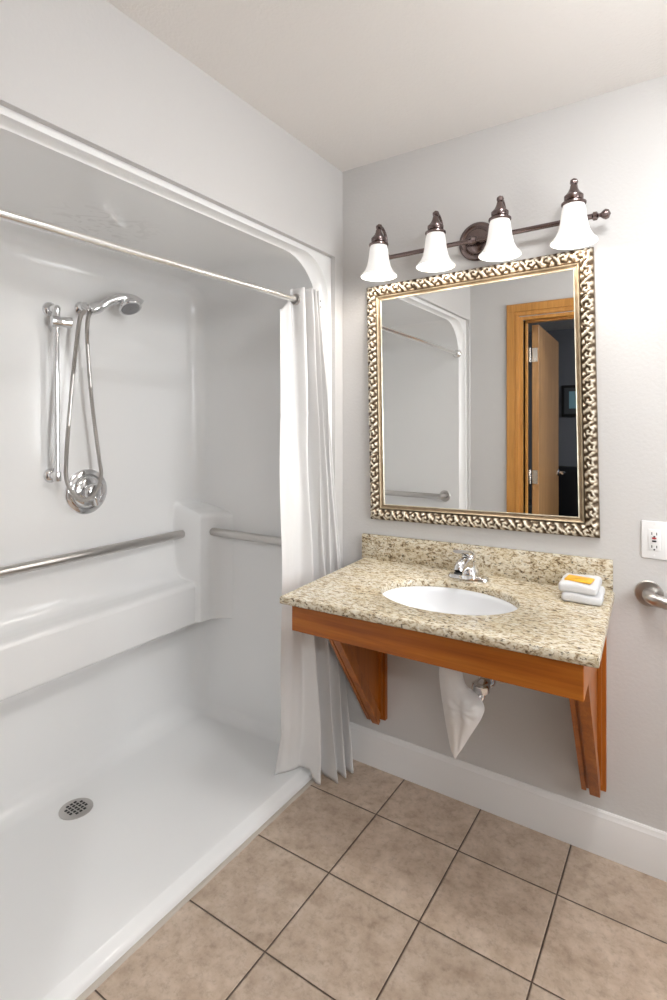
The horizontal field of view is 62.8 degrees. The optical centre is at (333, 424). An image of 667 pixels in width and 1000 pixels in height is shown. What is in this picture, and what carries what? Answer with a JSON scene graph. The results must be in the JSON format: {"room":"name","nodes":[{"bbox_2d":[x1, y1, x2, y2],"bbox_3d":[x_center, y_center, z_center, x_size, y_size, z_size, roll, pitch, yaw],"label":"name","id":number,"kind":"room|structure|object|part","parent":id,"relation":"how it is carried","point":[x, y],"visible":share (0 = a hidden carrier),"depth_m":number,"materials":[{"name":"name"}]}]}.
{"room":"bathroom","nodes":[
{"label":"bathroom","id":0,"kind":"room"},
{"bbox_2d":[0,0,342,567],"bbox_3d":[-0.414,0.159,1.643,0.020,2.462,1.620,0,0,33],"label":"wall","id":1,"kind":"structure","parent":0,"point":[85,71],"depth_m":1.54,"materials":[{"name":"grey paint"}]},
{"bbox_2d":[85,759,666,999],"bbox_3d":[0.237,1.430,1.204,3.350,0.080,1.840,0,0,33],"label":"floor","id":2,"kind":"structure","parent":0,"point":[373,883],"depth_m":1.53,"materials":[{"name":"beige tile"}]},
{"bbox_2d":[0,105,331,999],"bbox_3d":[-0.744,0.335,1.839,0.776,2.111,1.587,0,0,33],"label":"shower stall","id":3,"kind":"object","parent":2,"relation":"on","point":[140,703],"visible":0.94,"depth_m":2.12,"materials":[{"name":"white plastic"}]},
{"bbox_2d":[42,302,72,482],"bbox_3d":[-1.025,-0.121,2.039,0.082,0.678,0.082,0,0,33],"label":"slide bar","id":4,"kind":"object","parent":3,"relation":"attached to","point":[51,310],"visible":1,"depth_m":2.02,"materials":[{"name":"silver metal"}]},
{"bbox_3d":[-1.014,-0.382,2.034,0.074,0.044,0.044,0,0,-43],"label":"slider knob","id":5,"kind":"part","parent":4,"relation":"part of","materials":[{"name":"silver metal"}]},
{"bbox_2d":[65,469,106,513],"bbox_3d":[-0.959,0.266,2.160,0.061,0.178,0.178,0,0,33],"label":"shower valve","id":6,"kind":"object","parent":3,"relation":"attached to","point":[84,482],"visible":0.8,"depth_m":2.15,"materials":[{"name":"silver metal"}]},
{"bbox_3d":[-0.948,0.266,2.152,0.032,0.068,0.068,0,0,33],"label":"knob","id":7,"kind":"part","parent":6,"relation":"part of","materials":[{"name":"silver metal"}]},
{"bbox_3d":[-0.941,0.293,2.157,0.026,0.053,0.036,0,0,33],"label":"lever","id":8,"kind":"part","parent":6,"relation":"part of","materials":[{"name":"silver metal"}]},
{"bbox_2d":[0,530,184,577],"bbox_3d":[-1.029,0.505,2.027,0.036,0.036,1.350,0,0,33],"label":"grab bar","id":9,"kind":"object","parent":3,"relation":"attached to","point":[15,569],"visible":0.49,"depth_m":2.11,"materials":[{"name":"silver metal"}]},
{"bbox_2d":[63,293,143,501],"bbox_3d":[-0.912,-0.120,2.166,0.318,0.830,0.113,0,0,-41],"label":"shower","id":10,"kind":"object","parent":3,"relation":"attached to","point":[130,304],"visible":1,"depth_m":2.12,"materials":[{"name":"silver metal"}]},
{"bbox_3d":[-0.868,-0.486,2.198,0.210,0.098,0.053,0,0,-40],"label":"handle","id":11,"kind":"part","parent":10,"relation":"part of","materials":[{"name":"silver metal"}]},
{"bbox_2d":[0,208,321,308],"bbox_3d":[-0.469,-0.484,1.660,0.060,0.084,1.448,0,0,33],"label":"curtain rod","id":12,"kind":"object","parent":3,"relation":"attached to","point":[6,215],"visible":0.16,"depth_m":1.50,"materials":[{"name":"white metal"}]},
{"bbox_2d":[274,287,353,784],"bbox_3d":[-0.085,0.419,2.148,0.345,1.926,0.191,0,0,-30],"label":"shower curtain","id":13,"kind":"object","parent":12,"relation":"hanging from","point":[315,723],"visible":0.92,"depth_m":2.11,"materials":[{"name":"white fabric"}]},
{"bbox_2d":[209,528,280,545],"bbox_3d":[-0.347,0.496,2.415,0.566,0.076,0.067,0,0,33],"label":"grab bar","id":14,"kind":"object","parent":3,"relation":"attached to","point":[259,538],"visible":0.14,"depth_m":2.40,"materials":[{"name":"silver metal"}]},
{"bbox_2d":[75,770,322,999],"bbox_3d":[-0.415,1.387,1.624,0.022,0.005,1.537,0,0,33],"label":"caulk","id":15,"kind":"structure","parent":2,"relation":"on","point":[153,930],"depth_m":1.58,"materials":[{"name":"beige"}]},
{"bbox_2d":[106,0,666,171],"bbox_3d":[0.195,-1.111,1.231,3.450,0.080,1.840,0,0,33],"label":"ceiling","id":16,"kind":"structure","parent":0,"point":[358,83],"depth_m":1.59,"materials":[{"name":"white paint"}]},
{"bbox_2d":[343,75,666,831],"bbox_3d":[0.714,0.159,1.932,3.350,2.462,0.100,0,0,33],"label":"wall","id":17,"kind":"structure","parent":0,"point":[614,143],"depth_m":1.82,"materials":[{"name":"grey paint"}]},
{"bbox_2d":[292,606,606,797],"bbox_3d":[0.370,0.874,1.756,0.886,0.629,0.570,0,0,33],"label":"support","id":18,"kind":"object","parent":17,"relation":"attached to","point":[361,647],"visible":0.75,"depth_m":1.58,"materials":[{"name":"brown wood"}]},
{"bbox_2d":[280,533,614,667],"bbox_3d":[0.361,0.500,1.744,0.955,0.137,0.599,0,0,33],"label":"countertop","id":19,"kind":"structure","parent":18,"relation":"on","point":[543,624],"depth_m":1.73,"materials":[{"name":"beige stone"}]},
{"bbox_2d":[383,586,516,614],"bbox_3d":[0.356,0.634,1.724,0.482,0.142,0.372,0,0,33],"label":"sink","id":20,"kind":"object","parent":19,"relation":"in","point":[430,598],"visible":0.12,"depth_m":1.88,"materials":[{"name":"white ceramic"}]},
{"bbox_2d":[439,667,483,758],"bbox_3d":[0.387,0.860,1.653,0.136,0.308,0.101,0,0,33],"label":"pipe cover","id":21,"kind":"object","parent":20,"relation":"attached to","point":[463,708],"visible":0.85,"depth_m":1.63,"materials":[{"name":"white fabric"}]},
{"bbox_2d":[448,550,489,582],"bbox_3d":[0.472,0.483,1.891,0.133,0.114,0.146,0,0,2],"label":"faucet","id":22,"kind":"object","parent":19,"relation":"on","point":[465,568],"visible":1,"depth_m":1.88,"materials":[{"name":"silver metal"}]},
{"bbox_3d":[0.445,0.483,1.870,0.050,0.056,0.108,0,0,33],"label":"spout","id":23,"kind":"part","parent":22,"relation":"part of","materials":[{"name":"silver metal"}]},
{"bbox_3d":[0.458,0.450,1.893,0.055,0.048,0.101,0,0,33],"label":"lever","id":24,"kind":"part","parent":22,"relation":"part of","materials":[{"name":"silver metal"}]},
{"bbox_3d":[0.473,0.531,1.913,0.148,0.018,0.052,0,0,33],"label":"plate","id":25,"kind":"part","parent":22,"relation":"part of","materials":[{"name":"silver metal"}]},
{"bbox_2d":[561,586,604,605],"bbox_3d":[0.773,0.521,1.690,0.118,0.029,0.143,0,0,33],"label":"washcloth","id":26,"kind":"object","parent":19,"relation":"on","point":[596,600],"visible":0.62,"depth_m":1.63,"materials":[{"name":"white fabric"}]},
{"bbox_2d":[558,573,601,595],"bbox_3d":[0.767,0.493,1.696,0.111,0.032,0.139,0,0,33],"label":"washcloth","id":27,"kind":"object","parent":26,"relation":"on","point":[592,589],"visible":0.87,"depth_m":1.65,"materials":[{"name":"white fabric"}]},
{"bbox_2d":[564,574,594,583],"bbox_3d":[0.757,0.476,1.681,0.081,0.007,0.056,0,0,42],"label":"packet","id":28,"kind":"object","parent":27,"relation":"on","point":[580,579],"visible":1,"depth_m":1.67,"materials":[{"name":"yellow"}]},
{"bbox_3d":[0.725,0.604,1.534,0.020,0.089,0.547,0,0,30],"label":"rail","id":29,"kind":"part","parent":18,"relation":"part of","materials":[{"name":"brown wood"}]},
{"bbox_2d":[366,247,599,537],"bbox_3d":[0.495,-0.097,1.995,0.865,0.961,0.032,0,0,33],"label":"wall mirror","id":30,"kind":"object","parent":17,"relation":"attached to","point":[482,392],"visible":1,"depth_m":1.96,"materials":[{"name":"silver glass"}]},
{"bbox_2d":[360,178,610,281],"bbox_3d":[0.484,-0.668,1.910,0.864,0.206,0.188,0,0,33],"label":"vanity light","id":31,"kind":"object","parent":17,"relation":"attached to","point":[494,241],"visible":1,"depth_m":1.89,"materials":[{"name":"white glass"}]},
{"bbox_3d":[0.173,-0.625,2.085,0.140,0.120,0.140,0,0,33],"label":"lamp shade","id":32,"kind":"part","parent":31,"relation":"part of","materials":[{"name":"white glass"}]},
{"bbox_3d":[0.190,-0.705,2.112,0.025,0.125,0.081,0,0,33],"label":"arm","id":33,"kind":"part","parent":31,"relation":"part of","materials":[{"name":"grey metal"}]},
{"bbox_3d":[0.366,-0.626,1.959,0.140,0.120,0.140,0,0,33],"label":"lamp shade","id":34,"kind":"part","parent":31,"relation":"part of","materials":[{"name":"white glass"}]},
{"bbox_3d":[0.383,-0.706,1.986,0.025,0.126,0.081,0,0,33],"label":"arm","id":35,"kind":"part","parent":31,"relation":"part of","materials":[{"name":"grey metal"}]},
{"bbox_3d":[0.502,-0.656,1.955,0.034,0.033,0.056,0,0,33],"label":"post","id":36,"kind":"part","parent":31,"relation":"part of","materials":[{"name":"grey metal"}]},
{"bbox_3d":[0.504,-0.656,1.940,0.780,0.027,0.017,0,0,33],"label":"rod","id":37,"kind":"part","parent":31,"relation":"part of","materials":[{"name":"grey metal"}]},
{"bbox_3d":[0.558,-0.628,1.833,0.140,0.120,0.140,0,0,33],"label":"lamp shade","id":38,"kind":"part","parent":31,"relation":"part of","materials":[{"name":"white glass"}]},
{"bbox_3d":[0.576,-0.706,1.860,0.025,0.128,0.081,0,0,33],"label":"arm","id":39,"kind":"part","parent":31,"relation":"part of","materials":[{"name":"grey metal"}]},
{"bbox_3d":[0.768,-0.707,1.734,0.025,0.129,0.081,0,0,33],"label":"arm","id":40,"kind":"part","parent":31,"relation":"part of","materials":[{"name":"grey metal"}]},
{"bbox_3d":[0.751,-0.629,1.707,0.140,0.120,0.140,0,0,33],"label":"lamp shade","id":41,"kind":"part","parent":31,"relation":"part of","materials":[{"name":"white glass"}]},
{"bbox_2d":[471,676,503,701],"bbox_3d":[0.480,0.814,1.790,0.129,0.219,0.394,0,0,33],"label":"drain pipe","id":42,"kind":"object","parent":17,"relation":"attached to","point":[482,686],"visible":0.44,"depth_m":1.67,"materials":[{"name":"silver metal"}]},
{"bbox_2d":[362,533,612,592],"bbox_3d":[0.506,0.488,1.995,0.923,0.113,0.021,0,0,33],"label":"backsplash","id":43,"kind":"structure","parent":17,"relation":"attached to","point":[525,565],"depth_m":1.94,"materials":[{"name":"beige stone"}]},
{"bbox_2d":[350,722,666,881],"bbox_3d":[1.017,1.319,1.665,2.350,0.142,0.014,0,0,33],"label":"baseboard","id":44,"kind":"structure","parent":17,"relation":"attached to","point":[632,844],"depth_m":1.90,"materials":[{"name":"white paint"}]},
{"bbox_2d":[634,580,666,609],"bbox_3d":[1.325,0.528,1.426,0.953,0.088,0.076,0,0,33],"label":"grab bar","id":45,"kind":"object","parent":17,"relation":"attached to","point":[648,593],"visible":1,"depth_m":1.68,"materials":[{"name":"silver metal"}]},
{"bbox_2d":[641,520,666,559],"bbox_3d":[0.990,0.356,1.685,0.070,0.116,0.010,0,0,33],"label":"wall outlet","id":46,"kind":"object","parent":17,"relation":"attached to","point":[653,533],"visible":1,"depth_m":1.68,"materials":[{"name":"white plastic"}]},
{"bbox_2d":[648,529,660,551],"bbox_3d":[0.989,0.356,1.684,0.033,0.066,0.003,0,0,33],"label":"receptacle","id":47,"kind":"object","parent":46,"relation":"attached to","point":[654,535],"depth_m":1.68,"materials":[{"name":"white plastic"}]}
]}

